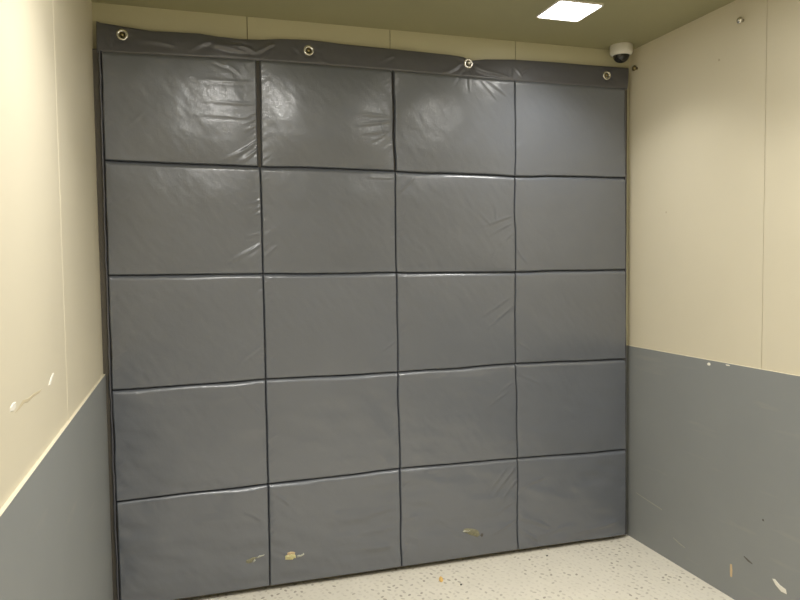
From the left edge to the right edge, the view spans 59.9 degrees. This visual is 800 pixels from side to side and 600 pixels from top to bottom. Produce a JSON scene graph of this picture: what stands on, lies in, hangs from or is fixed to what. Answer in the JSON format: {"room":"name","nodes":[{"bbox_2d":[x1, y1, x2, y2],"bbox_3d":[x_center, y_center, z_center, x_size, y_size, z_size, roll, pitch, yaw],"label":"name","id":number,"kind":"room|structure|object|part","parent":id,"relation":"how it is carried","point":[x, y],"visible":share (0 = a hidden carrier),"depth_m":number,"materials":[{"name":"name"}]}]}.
{"room":"freight elevator interior","nodes":[
{"label":"freight elevator interior","id":0,"kind":"room"},
{"bbox_2d":[0,0,102,509],"bbox_3d":[-0.641,0.125,0.979,0.051,2.282,3.500,-2,3,-17],"label":"wall","id":1,"kind":"structure","parent":0,"point":[51,348],"depth_m":1.57,"materials":[{"name":"beige paint"}]},
{"bbox_2d":[0,374,112,599],"bbox_3d":[-0.616,0.809,1.020,0.030,0.911,3.400,-2,3,-17],"label":"wall panel","id":2,"kind":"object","parent":1,"relation":"attached to","point":[55,526],"depth_m":1.70,"materials":[{"name":"grey paint"}]},
{"bbox_2d":[92,2,628,344],"bbox_3d":[-0.028,0.014,2.971,2.406,2.282,0.050,-2,3,-17],"label":"wall","id":3,"kind":"structure","parent":0,"point":[144,18],"depth_m":2.84,"materials":[{"name":"beige paint"}]},
{"bbox_2d":[92,21,628,599],"bbox_3d":[-0.014,0.047,2.910,2.289,2.200,0.066,-2,3,-17],"label":"blanket","id":4,"kind":"object","parent":3,"relation":"attached to","point":[359,315],"visible":1,"depth_m":2.83,"materials":[{"name":"grey plastic"}]},
{"bbox_3d":[-0.820,-0.720,2.614,0.556,0.413,0.028,-2,3,-17],"label":"padded panel","id":5,"kind":"part","parent":4,"relation":"part of","materials":[{"name":"grey plastic"}]},
{"bbox_3d":[-0.812,-0.308,2.637,0.564,0.424,0.027,-2,3,-17],"label":"padded panel","id":6,"kind":"part","parent":4,"relation":"part of","materials":[{"name":"grey plastic"}]},
{"bbox_3d":[-0.807,0.115,2.660,0.566,0.427,0.025,-2,3,-17],"label":"padded panel","id":7,"kind":"part","parent":4,"relation":"part of","materials":[{"name":"grey plastic"}]},
{"bbox_3d":[-0.801,0.536,2.681,0.567,0.431,0.027,-2,3,-17],"label":"padded panel","id":8,"kind":"part","parent":4,"relation":"part of","materials":[{"name":"grey plastic"}]},
{"bbox_3d":[-0.795,0.952,2.703,0.565,0.418,0.028,-2,3,-17],"label":"padded panel","id":9,"kind":"part","parent":4,"relation":"part of","materials":[{"name":"grey plastic"}]},
{"bbox_3d":[-0.283,-0.734,2.774,0.542,0.415,0.038,-2,3,-17],"label":"padded panel","id":10,"kind":"part","parent":4,"relation":"part of","materials":[{"name":"grey plastic"}]},
{"bbox_3d":[-0.281,-0.319,2.800,0.551,0.423,0.029,-2,3,-17],"label":"padded panel","id":11,"kind":"part","parent":4,"relation":"part of","materials":[{"name":"grey plastic"}]},
{"bbox_3d":[-0.274,0.100,2.824,0.550,0.421,0.026,-2,3,-17],"label":"padded panel","id":12,"kind":"part","parent":4,"relation":"part of","materials":[{"name":"grey plastic"}]},
{"bbox_3d":[-0.267,0.517,2.846,0.553,0.422,0.027,-2,3,-17],"label":"padded panel","id":13,"kind":"part","parent":4,"relation":"part of","materials":[{"name":"grey plastic"}]},
{"bbox_3d":[-0.261,0.933,2.866,0.555,0.426,0.030,-2,3,-17],"label":"padded panel","id":14,"kind":"part","parent":4,"relation":"part of","materials":[{"name":"grey plastic"}]},
{"bbox_3d":[0.239,-0.744,2.940,0.550,0.421,0.029,-2,3,-17],"label":"padded panel","id":15,"kind":"part","parent":4,"relation":"part of","materials":[{"name":"grey plastic"}]},
{"bbox_3d":[0.242,-0.329,2.963,0.549,0.424,0.025,-2,3,-17],"label":"padded panel","id":16,"kind":"part","parent":4,"relation":"part of","materials":[{"name":"grey plastic"}]},
{"bbox_3d":[0.248,0.087,2.985,0.546,0.417,0.025,-2,3,-17],"label":"padded panel","id":17,"kind":"part","parent":4,"relation":"part of","materials":[{"name":"grey plastic"}]},
{"bbox_3d":[0.256,0.500,3.007,0.554,0.425,0.026,-2,3,-17],"label":"padded panel","id":18,"kind":"part","parent":4,"relation":"part of","materials":[{"name":"grey plastic"}]},
{"bbox_3d":[0.265,0.918,3.029,0.552,0.426,0.028,-2,3,-17],"label":"padded panel","id":19,"kind":"part","parent":4,"relation":"part of","materials":[{"name":"grey plastic"}]},
{"bbox_3d":[0.767,-0.756,3.105,0.562,0.416,0.025,-2,3,-17],"label":"padded panel","id":20,"kind":"part","parent":4,"relation":"part of","materials":[{"name":"grey plastic"}]},
{"bbox_3d":[0.786,0.492,3.171,0.571,0.437,0.026,-2,3,-17],"label":"padded panel","id":21,"kind":"part","parent":4,"relation":"part of","materials":[{"name":"grey plastic"}]},
{"bbox_3d":[0.778,0.074,3.149,0.569,0.416,0.025,-2,3,-17],"label":"padded panel","id":22,"kind":"part","parent":4,"relation":"part of","materials":[{"name":"grey plastic"}]},
{"bbox_3d":[0.772,-0.344,3.126,0.568,0.425,0.025,-2,3,-17],"label":"padded panel","id":23,"kind":"part","parent":4,"relation":"part of","materials":[{"name":"grey plastic"}]},
{"bbox_3d":[0.795,0.910,3.193,0.566,0.422,0.029,-2,3,-17],"label":"padded panel","id":24,"kind":"part","parent":4,"relation":"part of","materials":[{"name":"grey plastic"}]},
{"bbox_2d":[91,0,734,49],"bbox_3d":[0.469,-1.071,1.265,2.406,0.050,3.500,-2,3,-17],"label":"ceiling","id":25,"kind":"structure","parent":0,"point":[638,23],"depth_m":2.72,"materials":[{"name":"paint"}]},
{"bbox_2d":[536,0,603,21],"bbox_3d":[0.655,-1.120,2.689,0.196,0.005,0.196,-2,3,-17],"label":"recessed light","id":26,"kind":"object","parent":25,"relation":"in","point":[562,10],"visible":1,"depth_m":2.68,"materials":[{"name":"white plastic"}]},
{"bbox_2d":[610,42,632,62],"bbox_3d":[1.000,-1.111,3.135,0.100,0.077,0.100,-2,3,-17],"label":"dome camera","id":27,"kind":"object","parent":25,"relation":"attached to","point":[620,52],"visible":1,"depth_m":3.10,"materials":[{"name":"white plastic"}]},
{"bbox_2d":[177,534,733,599],"bbox_3d":[0.495,1.258,1.386,2.386,0.051,3.500,-2,3,-17],"label":"floor","id":28,"kind":"structure","parent":0,"point":[620,567],"depth_m":2.87,"materials":[{"name":"tile"}]},
{"bbox_2d":[628,0,799,375],"bbox_3d":[1.605,0.063,1.671,0.051,2.282,3.500,-2,3,-17],"label":"wall","id":29,"kind":"structure","parent":0,"point":[714,179],"depth_m":2.71,"materials":[{"name":"beige paint"}]},
{"bbox_2d":[626,345,799,599],"bbox_3d":[1.596,0.748,1.702,0.031,0.911,3.400,-2,3,-17],"label":"wall panel","id":30,"kind":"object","parent":29,"relation":"attached to","point":[713,447],"depth_m":2.75,"materials":[{"name":"grey paint"}]},
{"bbox_2d":[736,17,743,23],"bbox_3d":[1.260,-1.035,2.568,0.024,0.025,0.025,-2,3,-17],"label":"stud","id":31,"kind":"object","parent":29,"relation":"attached to","point":[739,20],"visible":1,"depth_m":2.56,"materials":[{"name":"silver metal"}]}
]}

